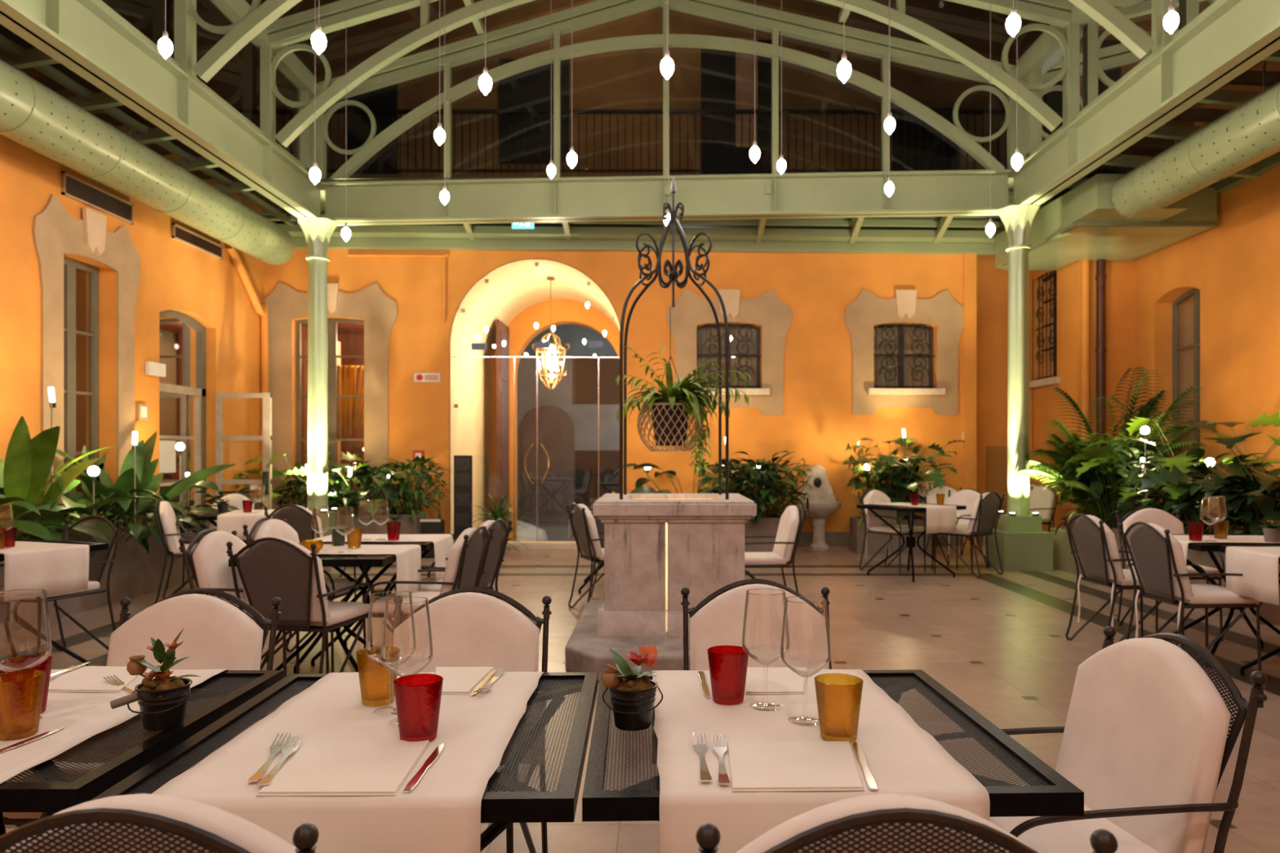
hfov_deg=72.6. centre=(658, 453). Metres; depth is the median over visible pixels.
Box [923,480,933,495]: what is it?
bowl
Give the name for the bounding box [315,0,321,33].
pendant bulb
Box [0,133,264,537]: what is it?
wall
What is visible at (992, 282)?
wall
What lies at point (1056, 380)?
window sill
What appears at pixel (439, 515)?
umbrella
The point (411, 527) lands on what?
planter
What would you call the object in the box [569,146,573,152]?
socket
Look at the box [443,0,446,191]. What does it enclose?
pendant cord
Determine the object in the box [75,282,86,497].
wall
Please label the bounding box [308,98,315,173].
beam
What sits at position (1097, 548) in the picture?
cushion
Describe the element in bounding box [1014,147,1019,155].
pendant bulb
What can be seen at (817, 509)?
bowl
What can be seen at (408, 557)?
table runner
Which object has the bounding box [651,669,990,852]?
table runner
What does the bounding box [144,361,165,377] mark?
emergency light
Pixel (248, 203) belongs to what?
ceiling
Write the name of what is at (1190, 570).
seat cushion
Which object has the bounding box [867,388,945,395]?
trim
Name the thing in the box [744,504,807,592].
dining chair
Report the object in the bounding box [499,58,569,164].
window
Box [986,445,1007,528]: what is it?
trim
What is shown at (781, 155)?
pendant cord
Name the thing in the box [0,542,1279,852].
floor
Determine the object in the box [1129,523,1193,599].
cushion
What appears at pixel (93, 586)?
seat cushion
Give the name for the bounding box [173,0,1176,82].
roof truss
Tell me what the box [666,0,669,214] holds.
pendant cord
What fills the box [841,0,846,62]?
pendant bulb
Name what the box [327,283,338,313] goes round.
trim
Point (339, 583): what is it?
seat cushion
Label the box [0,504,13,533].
bowl
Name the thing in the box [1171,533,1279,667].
bistro table
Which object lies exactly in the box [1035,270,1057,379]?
window
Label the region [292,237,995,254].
beam
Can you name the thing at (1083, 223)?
duct
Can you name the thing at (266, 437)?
door
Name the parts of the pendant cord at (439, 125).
cord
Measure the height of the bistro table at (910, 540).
0.751 m
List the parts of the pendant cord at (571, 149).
cord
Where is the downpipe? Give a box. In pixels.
[1095,258,1106,468]
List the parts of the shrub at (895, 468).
stem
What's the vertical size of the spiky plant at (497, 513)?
0.882 m
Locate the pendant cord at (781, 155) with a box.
[779,0,782,159]
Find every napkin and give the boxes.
[48,666,147,693]
[256,740,429,795]
[435,666,493,694]
[727,741,864,791]
[745,667,807,694]
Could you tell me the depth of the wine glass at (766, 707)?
1.86 m
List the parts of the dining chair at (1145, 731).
arm, leg, arm, frame, leg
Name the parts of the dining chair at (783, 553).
arm, leg, seat frame, arm, frame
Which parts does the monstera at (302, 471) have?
stem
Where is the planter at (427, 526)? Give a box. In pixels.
[419,519,444,558]
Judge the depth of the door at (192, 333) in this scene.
10.27 m
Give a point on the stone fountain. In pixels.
(823, 504)
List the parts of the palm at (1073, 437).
stem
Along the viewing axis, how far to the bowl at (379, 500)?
5.49 m
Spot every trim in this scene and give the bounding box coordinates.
[31,194,141,506]
[82,207,106,255]
[263,283,398,512]
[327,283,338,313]
[452,541,579,549]
[666,288,792,414]
[695,388,769,395]
[718,289,740,318]
[844,288,963,414]
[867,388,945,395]
[894,289,916,318]
[962,253,976,546]
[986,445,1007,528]
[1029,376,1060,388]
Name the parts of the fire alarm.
break glass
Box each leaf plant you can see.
[0,416,164,538]
[55,431,236,529]
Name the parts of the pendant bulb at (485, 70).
cord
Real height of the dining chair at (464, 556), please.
0.898 m
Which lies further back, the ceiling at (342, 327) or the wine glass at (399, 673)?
the ceiling at (342, 327)
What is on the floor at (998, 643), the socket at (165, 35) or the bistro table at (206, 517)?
the bistro table at (206, 517)
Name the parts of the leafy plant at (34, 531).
stem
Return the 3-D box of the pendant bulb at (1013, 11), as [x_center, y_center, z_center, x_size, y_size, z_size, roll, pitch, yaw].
[2.116,-3.699,5.200,0.084,2.424,0.084,0,0,0]
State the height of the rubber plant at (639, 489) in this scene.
0.820 m
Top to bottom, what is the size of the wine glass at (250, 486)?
0.248 m
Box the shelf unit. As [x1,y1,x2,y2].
[304,340,340,486]
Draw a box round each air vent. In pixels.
[61,171,133,224]
[171,222,222,259]
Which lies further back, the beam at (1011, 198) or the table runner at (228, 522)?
the beam at (1011, 198)
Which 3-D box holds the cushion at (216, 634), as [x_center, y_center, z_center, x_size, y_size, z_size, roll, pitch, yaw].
[-1.367,0.622,2.503,0.430,0.416,0.153,0,0,0]
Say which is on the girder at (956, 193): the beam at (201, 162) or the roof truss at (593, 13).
the roof truss at (593, 13)
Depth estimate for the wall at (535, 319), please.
15.06 m
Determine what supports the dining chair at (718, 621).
on the floor at (998, 643)
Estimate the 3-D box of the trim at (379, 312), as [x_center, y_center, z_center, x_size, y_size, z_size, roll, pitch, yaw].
[-4.513,-0.683,11.879,1.883,3.265,0.021,0,0,-2]
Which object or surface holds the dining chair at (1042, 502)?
on the floor at (998, 643)
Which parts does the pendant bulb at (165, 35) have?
cord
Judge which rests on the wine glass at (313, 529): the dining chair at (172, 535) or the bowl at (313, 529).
the bowl at (313, 529)
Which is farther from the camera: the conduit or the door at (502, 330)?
the door at (502, 330)
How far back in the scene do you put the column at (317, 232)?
10.30 m
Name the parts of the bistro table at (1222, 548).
frame, leg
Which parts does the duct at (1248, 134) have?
hanger rod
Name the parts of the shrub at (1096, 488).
stem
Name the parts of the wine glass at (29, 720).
stem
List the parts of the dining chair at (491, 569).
arm, arm, frame, leg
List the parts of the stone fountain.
mask spout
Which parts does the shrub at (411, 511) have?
stem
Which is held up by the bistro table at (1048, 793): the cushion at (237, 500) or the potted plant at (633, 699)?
the potted plant at (633, 699)
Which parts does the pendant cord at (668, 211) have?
cord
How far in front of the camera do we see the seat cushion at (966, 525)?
9.68 m
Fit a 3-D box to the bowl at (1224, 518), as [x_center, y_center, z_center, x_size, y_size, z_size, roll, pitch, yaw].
[3.600,0.363,5.620,0.111,0.172,0.111,0,0,0]
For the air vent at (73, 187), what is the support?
in the wall at (175, 275)
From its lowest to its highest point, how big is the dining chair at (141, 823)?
0.898 m
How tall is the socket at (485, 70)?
0.048 m
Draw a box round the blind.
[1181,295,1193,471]
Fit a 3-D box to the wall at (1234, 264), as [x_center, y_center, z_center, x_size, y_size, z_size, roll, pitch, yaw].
[6.375,-0.860,4.171,0.350,4.320,14.341,0,0,0]
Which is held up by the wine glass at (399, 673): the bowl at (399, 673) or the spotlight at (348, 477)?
the bowl at (399, 673)
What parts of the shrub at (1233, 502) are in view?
stem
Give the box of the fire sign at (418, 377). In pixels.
[413,373,439,382]
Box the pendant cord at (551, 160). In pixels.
[549,0,552,165]
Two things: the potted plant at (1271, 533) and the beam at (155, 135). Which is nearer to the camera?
the potted plant at (1271, 533)
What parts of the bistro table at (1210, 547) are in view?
leg, leg, frame, leg, leg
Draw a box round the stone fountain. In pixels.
[796,464,841,551]
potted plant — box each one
[110,627,199,731]
[213,497,232,512]
[602,645,662,731]
[1258,520,1279,542]
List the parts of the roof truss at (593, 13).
post, post, post, post, post, post, post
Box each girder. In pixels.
[0,0,325,217]
[321,168,1011,225]
[1008,0,1279,205]
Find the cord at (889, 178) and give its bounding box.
[887,0,890,182]
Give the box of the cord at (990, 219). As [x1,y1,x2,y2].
[988,0,991,223]
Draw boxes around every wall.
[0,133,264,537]
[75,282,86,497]
[159,315,182,518]
[264,237,962,533]
[301,325,307,488]
[327,333,364,483]
[493,298,619,541]
[516,324,619,541]
[976,254,1032,493]
[1032,265,1066,531]
[1066,258,1135,524]
[1135,165,1279,530]
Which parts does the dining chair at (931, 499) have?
leg, leg, frame, leg, leg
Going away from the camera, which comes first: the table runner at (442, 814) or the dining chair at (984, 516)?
the table runner at (442, 814)
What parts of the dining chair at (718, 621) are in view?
leg, frame, leg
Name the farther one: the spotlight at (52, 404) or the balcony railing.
the balcony railing
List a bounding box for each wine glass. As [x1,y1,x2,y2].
[0,504,13,549]
[0,588,52,725]
[248,485,261,513]
[253,484,265,511]
[311,506,330,551]
[334,506,355,552]
[357,499,374,540]
[365,591,416,715]
[372,499,389,540]
[380,596,433,727]
[742,588,790,711]
[780,595,831,726]
[918,481,928,505]
[923,480,933,504]
[1200,497,1221,541]
[1206,495,1226,537]
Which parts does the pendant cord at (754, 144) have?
cord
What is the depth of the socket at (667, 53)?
5.29 m
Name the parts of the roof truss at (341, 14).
post, post, post, post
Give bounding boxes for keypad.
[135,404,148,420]
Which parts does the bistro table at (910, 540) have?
leg, leg, frame, leg, leg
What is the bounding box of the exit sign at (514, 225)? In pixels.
[511,222,533,228]
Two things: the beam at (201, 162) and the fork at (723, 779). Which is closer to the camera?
the fork at (723, 779)
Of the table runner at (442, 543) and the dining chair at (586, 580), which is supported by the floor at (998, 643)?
the dining chair at (586, 580)
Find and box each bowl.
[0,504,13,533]
[0,588,52,675]
[248,485,261,502]
[253,484,265,502]
[301,539,324,553]
[311,506,330,534]
[334,506,355,536]
[357,499,374,525]
[365,591,416,668]
[372,499,389,525]
[380,596,433,676]
[742,588,790,665]
[780,595,831,677]
[798,501,841,518]
[918,481,928,496]
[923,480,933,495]
[1200,497,1221,525]
[1206,495,1226,522]
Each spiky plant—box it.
[466,493,532,553]
[844,467,906,529]
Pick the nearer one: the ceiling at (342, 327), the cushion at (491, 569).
the cushion at (491, 569)
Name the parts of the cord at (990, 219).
cord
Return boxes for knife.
[0,726,64,753]
[50,661,89,677]
[402,742,444,792]
[471,669,497,696]
[697,671,710,698]
[852,741,878,791]
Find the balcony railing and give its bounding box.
[204,109,1115,173]
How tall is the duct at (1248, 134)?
0.691 m
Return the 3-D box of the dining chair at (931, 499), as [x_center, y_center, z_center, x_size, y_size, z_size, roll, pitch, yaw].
[3.564,0.853,10.766,0.494,0.898,0.586,0,0,6]
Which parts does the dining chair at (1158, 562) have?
frame, leg, arm, seat, seat frame, leg, leg, arm, leg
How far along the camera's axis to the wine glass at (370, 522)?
5.48 m
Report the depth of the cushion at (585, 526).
6.98 m
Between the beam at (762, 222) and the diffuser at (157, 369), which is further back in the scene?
the beam at (762, 222)
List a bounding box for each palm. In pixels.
[1012,413,1210,524]
[1023,367,1217,510]
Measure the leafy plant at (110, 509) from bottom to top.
0.621 m
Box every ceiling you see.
[75,269,86,284]
[213,172,1127,231]
[301,322,364,333]
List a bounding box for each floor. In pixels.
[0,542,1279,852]
[193,173,736,202]
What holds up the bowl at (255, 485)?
on the wine glass at (255, 485)
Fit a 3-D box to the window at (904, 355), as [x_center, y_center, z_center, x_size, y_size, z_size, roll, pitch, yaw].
[3.436,-1.401,12.341,0.953,1.066,0.239,0,0,-2]
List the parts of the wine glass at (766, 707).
stem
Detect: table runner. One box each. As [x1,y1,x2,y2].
[0,541,88,601]
[0,669,232,784]
[151,671,545,852]
[217,509,279,540]
[300,544,421,598]
[304,533,453,581]
[568,511,591,539]
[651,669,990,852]
[866,502,956,533]
[1172,534,1271,563]
[1225,546,1279,605]
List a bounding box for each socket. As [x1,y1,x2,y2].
[49,401,56,408]
[90,475,96,480]
[162,31,168,39]
[315,23,321,33]
[437,122,441,129]
[483,66,488,75]
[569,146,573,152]
[664,49,670,59]
[752,141,756,147]
[841,53,846,62]
[1010,6,1016,16]
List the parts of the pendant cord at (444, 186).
cord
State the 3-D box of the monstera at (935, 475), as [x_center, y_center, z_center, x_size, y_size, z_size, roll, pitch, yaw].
[3.175,0.349,11.226,1.350,1.166,1.747,0,0,0]
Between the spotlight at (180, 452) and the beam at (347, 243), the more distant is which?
the beam at (347, 243)
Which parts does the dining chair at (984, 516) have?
leg, arm, leg, leg, seat frame, arm, leg, frame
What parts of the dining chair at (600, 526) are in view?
leg, frame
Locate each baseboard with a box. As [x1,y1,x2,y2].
[444,532,963,546]
[976,535,983,542]
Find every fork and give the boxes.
[102,675,136,693]
[248,733,291,782]
[257,734,303,786]
[473,669,504,693]
[693,732,711,782]
[712,734,729,785]
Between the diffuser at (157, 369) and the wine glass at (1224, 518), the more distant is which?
the diffuser at (157, 369)
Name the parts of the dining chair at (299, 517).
frame, leg, leg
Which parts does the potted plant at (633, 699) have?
handle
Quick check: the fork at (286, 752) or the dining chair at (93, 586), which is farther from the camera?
the dining chair at (93, 586)
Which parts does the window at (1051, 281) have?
frame, pane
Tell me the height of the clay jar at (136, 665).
0.061 m
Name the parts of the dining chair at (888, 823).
frame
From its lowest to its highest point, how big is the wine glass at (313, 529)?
0.248 m
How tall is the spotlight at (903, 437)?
1.243 m
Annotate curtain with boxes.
[337,365,364,439]
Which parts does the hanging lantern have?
rod, glass panel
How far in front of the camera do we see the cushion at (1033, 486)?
11.55 m
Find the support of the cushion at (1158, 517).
on the dining chair at (1147, 514)
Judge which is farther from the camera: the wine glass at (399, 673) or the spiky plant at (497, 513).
the spiky plant at (497, 513)
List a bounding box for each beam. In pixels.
[0,33,298,226]
[0,48,59,69]
[66,92,124,111]
[95,0,317,177]
[124,127,176,143]
[172,156,218,171]
[192,0,196,77]
[209,0,320,98]
[212,181,254,194]
[240,0,316,82]
[261,214,1004,227]
[274,72,275,141]
[276,223,1002,243]
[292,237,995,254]
[297,88,308,171]
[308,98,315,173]
[462,0,486,35]
[462,223,475,239]
[562,222,571,240]
[663,185,670,242]
[755,185,771,243]
[838,7,850,22]
[848,217,864,243]
[933,216,953,243]
[1008,195,1054,208]
[1013,4,1090,81]
[1016,0,1222,165]
[1017,24,1053,65]
[1018,81,1026,160]
[1026,71,1035,157]
[1062,53,1064,124]
[1066,177,1088,188]
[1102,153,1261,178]
[1146,124,1199,139]
[1151,0,1156,52]
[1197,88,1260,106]
[1207,151,1279,194]
[1262,48,1279,62]
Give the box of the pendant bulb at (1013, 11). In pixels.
[1010,0,1016,16]
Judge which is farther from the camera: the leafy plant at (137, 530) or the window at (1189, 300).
the window at (1189, 300)
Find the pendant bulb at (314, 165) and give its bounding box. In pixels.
[312,161,317,168]
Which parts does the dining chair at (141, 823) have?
frame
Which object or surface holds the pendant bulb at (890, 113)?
hanging from the ceiling
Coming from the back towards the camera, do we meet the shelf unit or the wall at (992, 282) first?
the shelf unit
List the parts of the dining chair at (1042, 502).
arm, frame, leg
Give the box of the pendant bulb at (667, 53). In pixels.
[664,0,670,59]
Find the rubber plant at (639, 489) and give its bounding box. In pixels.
[613,458,777,493]
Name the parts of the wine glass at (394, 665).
stem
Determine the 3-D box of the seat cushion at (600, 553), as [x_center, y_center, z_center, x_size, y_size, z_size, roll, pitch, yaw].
[-0.351,0.833,7.218,0.425,0.061,0.450,0,0,-22]
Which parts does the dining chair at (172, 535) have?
frame, leg, leg, seat frame, arm, arm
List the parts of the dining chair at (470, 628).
leg, frame, leg, arm, seat frame, leg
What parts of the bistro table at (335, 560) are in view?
leg, leg, frame, leg, leg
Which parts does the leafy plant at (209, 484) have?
stem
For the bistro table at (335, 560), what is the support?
on the floor at (998, 643)
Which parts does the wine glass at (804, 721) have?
stem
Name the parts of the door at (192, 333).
pane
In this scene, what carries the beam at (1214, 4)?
on the girder at (1233, 37)
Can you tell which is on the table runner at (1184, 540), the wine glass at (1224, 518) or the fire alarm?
the wine glass at (1224, 518)
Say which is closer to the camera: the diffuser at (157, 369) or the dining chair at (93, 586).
the dining chair at (93, 586)
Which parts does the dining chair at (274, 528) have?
frame, leg, leg, arm, leg, seat frame, arm, leg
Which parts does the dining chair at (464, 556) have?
leg, seat frame, arm, leg, arm, frame, leg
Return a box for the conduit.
[346,252,448,321]
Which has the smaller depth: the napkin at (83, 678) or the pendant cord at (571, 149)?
the napkin at (83, 678)
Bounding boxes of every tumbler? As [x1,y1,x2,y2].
[0,527,17,547]
[0,528,6,549]
[0,654,53,718]
[0,670,45,741]
[242,499,253,512]
[346,528,362,548]
[355,646,399,703]
[386,521,400,541]
[393,673,443,742]
[706,645,749,705]
[813,673,863,742]
[910,494,919,505]
[1186,522,1204,541]
[1212,520,1229,538]
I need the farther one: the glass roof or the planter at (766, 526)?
the glass roof
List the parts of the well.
rim moulding, rim moulding, rim moulding, rim moulding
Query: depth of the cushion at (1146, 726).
1.85 m
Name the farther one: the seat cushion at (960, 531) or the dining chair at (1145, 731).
the seat cushion at (960, 531)
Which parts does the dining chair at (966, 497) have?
leg, leg, frame, leg, leg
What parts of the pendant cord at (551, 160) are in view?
cord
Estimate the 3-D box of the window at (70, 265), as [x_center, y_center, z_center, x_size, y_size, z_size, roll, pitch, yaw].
[-5.570,-0.578,8.222,0.060,2.517,0.793,0,0,0]
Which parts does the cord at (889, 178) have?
cord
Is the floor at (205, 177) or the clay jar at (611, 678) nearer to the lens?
the clay jar at (611, 678)
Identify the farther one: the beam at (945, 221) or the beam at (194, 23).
the beam at (945, 221)
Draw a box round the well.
[564,176,756,682]
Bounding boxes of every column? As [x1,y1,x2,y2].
[297,216,348,543]
[985,204,1053,571]
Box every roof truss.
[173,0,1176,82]
[260,0,1079,147]
[315,0,1018,187]
[1035,0,1216,146]
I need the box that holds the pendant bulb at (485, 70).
[483,0,488,75]
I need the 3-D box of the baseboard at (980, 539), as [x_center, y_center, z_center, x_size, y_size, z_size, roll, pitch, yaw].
[4.940,1.200,12.693,1.020,0.200,0.025,0,0,0]
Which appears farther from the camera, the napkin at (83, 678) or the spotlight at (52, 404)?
the spotlight at (52, 404)
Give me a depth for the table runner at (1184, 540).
5.48 m
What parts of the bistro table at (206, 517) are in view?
leg, frame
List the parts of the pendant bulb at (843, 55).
cord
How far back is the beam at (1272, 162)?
8.95 m
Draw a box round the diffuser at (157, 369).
[151,363,164,375]
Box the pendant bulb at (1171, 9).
[1168,0,1173,13]
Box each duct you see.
[0,58,294,265]
[995,173,1218,270]
[1111,71,1279,218]
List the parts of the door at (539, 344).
handle, handle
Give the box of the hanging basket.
[615,306,751,475]
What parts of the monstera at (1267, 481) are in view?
stem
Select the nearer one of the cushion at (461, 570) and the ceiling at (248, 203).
the cushion at (461, 570)
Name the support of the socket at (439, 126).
attached to the pendant cord at (439, 125)
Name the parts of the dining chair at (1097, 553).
frame, leg, arm, seat frame, seat, arm, leg, leg, leg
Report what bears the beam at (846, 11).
on the roof truss at (341, 14)
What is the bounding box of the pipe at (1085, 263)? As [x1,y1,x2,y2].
[1081,259,1089,515]
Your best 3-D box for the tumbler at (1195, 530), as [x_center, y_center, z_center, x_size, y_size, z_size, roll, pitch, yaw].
[3.340,0.489,5.420,0.092,0.113,0.091,0,0,0]
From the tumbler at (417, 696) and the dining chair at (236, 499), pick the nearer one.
the tumbler at (417, 696)
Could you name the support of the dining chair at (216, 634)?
on the floor at (998, 643)
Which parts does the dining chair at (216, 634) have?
seat frame, leg, frame, leg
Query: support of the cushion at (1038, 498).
on the dining chair at (1042, 502)
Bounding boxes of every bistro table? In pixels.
[0,538,108,666]
[0,670,283,835]
[88,671,597,852]
[195,510,246,544]
[228,554,396,674]
[298,533,453,666]
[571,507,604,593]
[582,669,1084,822]
[856,502,966,582]
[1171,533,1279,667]
[1218,545,1279,675]
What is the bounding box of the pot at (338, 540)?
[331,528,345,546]
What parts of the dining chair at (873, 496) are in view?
frame, leg, arm, seat frame, leg, leg, arm, leg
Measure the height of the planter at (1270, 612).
0.550 m
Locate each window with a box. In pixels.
[63,256,99,512]
[296,318,364,491]
[347,83,397,173]
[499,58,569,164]
[575,355,619,404]
[575,450,619,506]
[696,322,760,388]
[701,37,771,173]
[874,322,935,388]
[892,107,958,168]
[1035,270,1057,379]
[1172,288,1199,471]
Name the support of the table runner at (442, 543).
on the bistro table at (426, 547)
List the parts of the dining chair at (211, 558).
frame, leg, arm, leg, leg, leg, arm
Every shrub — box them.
[271,463,413,521]
[372,456,451,522]
[696,450,812,519]
[711,452,803,525]
[869,457,928,524]
[1042,436,1172,545]
[1108,448,1279,543]
[1160,463,1279,555]
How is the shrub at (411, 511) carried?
in the planter at (411, 527)
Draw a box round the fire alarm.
[413,450,423,459]
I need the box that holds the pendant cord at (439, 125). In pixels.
[437,0,441,129]
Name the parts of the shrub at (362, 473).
stem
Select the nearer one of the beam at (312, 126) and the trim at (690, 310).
the beam at (312, 126)
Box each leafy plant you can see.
[0,473,169,542]
[0,487,114,563]
[16,493,221,557]
[88,480,266,540]
[235,440,377,509]
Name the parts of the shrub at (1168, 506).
stem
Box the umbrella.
[437,491,444,519]
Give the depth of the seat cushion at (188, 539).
8.40 m
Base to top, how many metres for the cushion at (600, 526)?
0.416 m
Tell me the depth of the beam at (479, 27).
10.05 m
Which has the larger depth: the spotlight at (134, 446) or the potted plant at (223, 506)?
the potted plant at (223, 506)
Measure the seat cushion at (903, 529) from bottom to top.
0.061 m
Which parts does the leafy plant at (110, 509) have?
stem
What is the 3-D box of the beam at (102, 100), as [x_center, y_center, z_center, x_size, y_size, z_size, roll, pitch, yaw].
[-4.785,-2.990,7.400,1.185,0.279,0.070,0,0,0]
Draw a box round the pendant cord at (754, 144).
[752,0,756,147]
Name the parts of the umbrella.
handle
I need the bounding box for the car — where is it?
[516,520,547,541]
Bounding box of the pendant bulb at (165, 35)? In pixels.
[162,0,168,39]
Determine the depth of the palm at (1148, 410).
9.40 m
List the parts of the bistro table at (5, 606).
leg, leg, frame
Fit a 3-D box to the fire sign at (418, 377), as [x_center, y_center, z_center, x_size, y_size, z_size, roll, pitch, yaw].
[-3.178,-1.037,11.929,0.350,0.120,0.015,0,0,-2]
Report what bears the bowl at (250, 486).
on the wine glass at (250, 486)
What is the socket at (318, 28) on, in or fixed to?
attached to the pendant bulb at (318, 28)
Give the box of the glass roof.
[0,0,1279,173]
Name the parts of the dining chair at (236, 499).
leg, frame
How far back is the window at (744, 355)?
12.34 m
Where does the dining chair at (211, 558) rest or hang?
on the floor at (998, 643)
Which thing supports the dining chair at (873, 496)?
on the floor at (998, 643)
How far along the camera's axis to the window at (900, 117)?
14.34 m
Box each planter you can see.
[0,521,209,634]
[338,512,426,555]
[419,519,444,558]
[744,515,781,551]
[849,516,931,554]
[1050,528,1086,577]
[1111,528,1279,624]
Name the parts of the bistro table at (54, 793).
leg, leg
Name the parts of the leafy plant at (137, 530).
stem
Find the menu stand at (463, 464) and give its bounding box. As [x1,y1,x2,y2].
[453,455,472,543]
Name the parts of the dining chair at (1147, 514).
leg, frame, leg, leg, seat frame, arm, leg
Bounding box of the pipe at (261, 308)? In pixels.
[225,244,268,510]
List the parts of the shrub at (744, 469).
stem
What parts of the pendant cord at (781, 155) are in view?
cord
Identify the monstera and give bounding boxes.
[283,454,438,521]
[842,435,964,519]
[1053,411,1279,532]
[1138,419,1279,545]
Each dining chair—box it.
[0,515,123,654]
[0,793,319,852]
[2,587,281,827]
[151,500,217,603]
[178,528,331,702]
[181,492,259,587]
[226,537,375,674]
[242,517,368,671]
[263,504,356,602]
[363,526,493,671]
[390,586,551,852]
[394,518,512,593]
[565,502,604,608]
[587,501,604,597]
[680,578,831,671]
[695,793,1118,852]
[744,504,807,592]
[857,488,926,575]
[923,484,971,561]
[931,488,990,573]
[932,626,1266,852]
[933,491,1004,578]
[999,484,1059,528]
[1029,483,1053,532]
[1062,513,1184,649]
[1115,506,1224,640]
[1118,521,1262,671]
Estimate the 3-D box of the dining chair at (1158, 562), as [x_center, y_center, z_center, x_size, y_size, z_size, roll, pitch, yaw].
[3.131,0.853,5.153,0.586,0.898,0.494,0,0,-3]
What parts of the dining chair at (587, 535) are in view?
frame, seat frame, leg, arm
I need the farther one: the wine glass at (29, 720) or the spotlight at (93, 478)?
the spotlight at (93, 478)
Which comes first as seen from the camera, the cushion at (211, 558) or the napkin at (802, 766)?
the napkin at (802, 766)
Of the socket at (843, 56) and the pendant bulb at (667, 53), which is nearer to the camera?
the socket at (843, 56)
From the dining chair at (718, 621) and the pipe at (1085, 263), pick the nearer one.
the dining chair at (718, 621)
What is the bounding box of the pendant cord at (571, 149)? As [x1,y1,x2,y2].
[569,0,573,152]
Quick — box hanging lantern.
[532,276,569,389]
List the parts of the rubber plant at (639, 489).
stem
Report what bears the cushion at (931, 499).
on the dining chair at (931, 499)
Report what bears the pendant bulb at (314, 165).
hanging from the ceiling
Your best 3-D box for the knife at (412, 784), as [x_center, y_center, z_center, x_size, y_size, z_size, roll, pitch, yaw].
[-0.404,0.543,1.513,0.018,0.003,0.235,0,0,0]
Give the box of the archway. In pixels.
[450,259,620,542]
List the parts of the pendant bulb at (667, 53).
cord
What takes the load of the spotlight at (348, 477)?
in the planter at (411, 527)
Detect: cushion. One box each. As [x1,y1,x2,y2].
[0,581,99,599]
[106,593,263,737]
[159,501,181,551]
[173,542,199,555]
[184,534,205,542]
[192,531,248,606]
[208,493,253,528]
[239,537,329,622]
[253,519,299,543]
[271,505,323,542]
[277,600,369,626]
[324,577,363,596]
[372,591,439,613]
[390,591,539,672]
[417,577,488,591]
[439,528,483,595]
[473,520,502,586]
[484,764,529,791]
[573,503,602,557]
[585,547,604,560]
[595,516,604,544]
[744,551,786,565]
[772,505,799,561]
[862,489,890,519]
[869,524,924,533]
[926,485,956,504]
[940,525,988,535]
[947,489,980,524]
[955,524,968,526]
[967,492,998,532]
[989,785,1159,852]
[1029,484,1038,491]
[1029,485,1055,519]
[1041,517,1048,523]
[1055,637,1231,852]
[1072,515,1124,582]
[1085,568,1139,586]
[1122,508,1187,564]
[1128,562,1219,577]
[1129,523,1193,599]
[1145,583,1257,604]
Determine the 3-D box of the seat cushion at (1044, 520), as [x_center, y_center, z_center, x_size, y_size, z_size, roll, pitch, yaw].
[4.550,0.833,10.892,0.425,0.061,0.450,0,0,-20]
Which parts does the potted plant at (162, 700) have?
handle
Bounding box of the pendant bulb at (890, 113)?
[888,111,892,118]
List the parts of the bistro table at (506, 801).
leg, leg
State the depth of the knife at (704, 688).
2.03 m
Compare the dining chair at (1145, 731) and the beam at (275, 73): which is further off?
the beam at (275, 73)
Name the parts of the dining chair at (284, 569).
arm, leg, frame, leg, seat, seat frame, leg, arm, leg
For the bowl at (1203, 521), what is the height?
0.172 m
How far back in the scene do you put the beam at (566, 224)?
11.46 m
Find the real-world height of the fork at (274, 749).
0.014 m
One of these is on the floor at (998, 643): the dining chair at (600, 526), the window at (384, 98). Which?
the dining chair at (600, 526)
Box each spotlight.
[49,401,56,484]
[90,475,96,540]
[132,444,137,539]
[177,450,182,501]
[187,486,192,532]
[347,475,351,515]
[645,469,648,486]
[902,437,906,501]
[1142,434,1146,472]
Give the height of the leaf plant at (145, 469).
1.006 m
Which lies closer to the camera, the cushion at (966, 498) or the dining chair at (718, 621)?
the dining chair at (718, 621)
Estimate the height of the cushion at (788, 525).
0.416 m
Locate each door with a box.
[159,309,206,518]
[215,392,271,510]
[451,260,619,542]
[496,319,509,528]
[522,404,574,522]
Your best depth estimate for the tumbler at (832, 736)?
1.66 m
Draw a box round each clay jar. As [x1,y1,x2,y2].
[126,655,147,678]
[602,667,620,688]
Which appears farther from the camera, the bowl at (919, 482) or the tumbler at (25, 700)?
the bowl at (919, 482)
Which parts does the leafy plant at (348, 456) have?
stem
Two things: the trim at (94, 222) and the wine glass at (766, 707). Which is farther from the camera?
the trim at (94, 222)
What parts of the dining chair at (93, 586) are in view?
leg, leg, seat frame, seat, arm, leg, frame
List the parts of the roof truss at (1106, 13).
post, post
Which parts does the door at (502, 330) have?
raised panel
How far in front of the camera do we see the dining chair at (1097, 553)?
5.76 m
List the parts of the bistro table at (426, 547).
leg, leg, frame, leg, leg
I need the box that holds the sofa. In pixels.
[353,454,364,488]

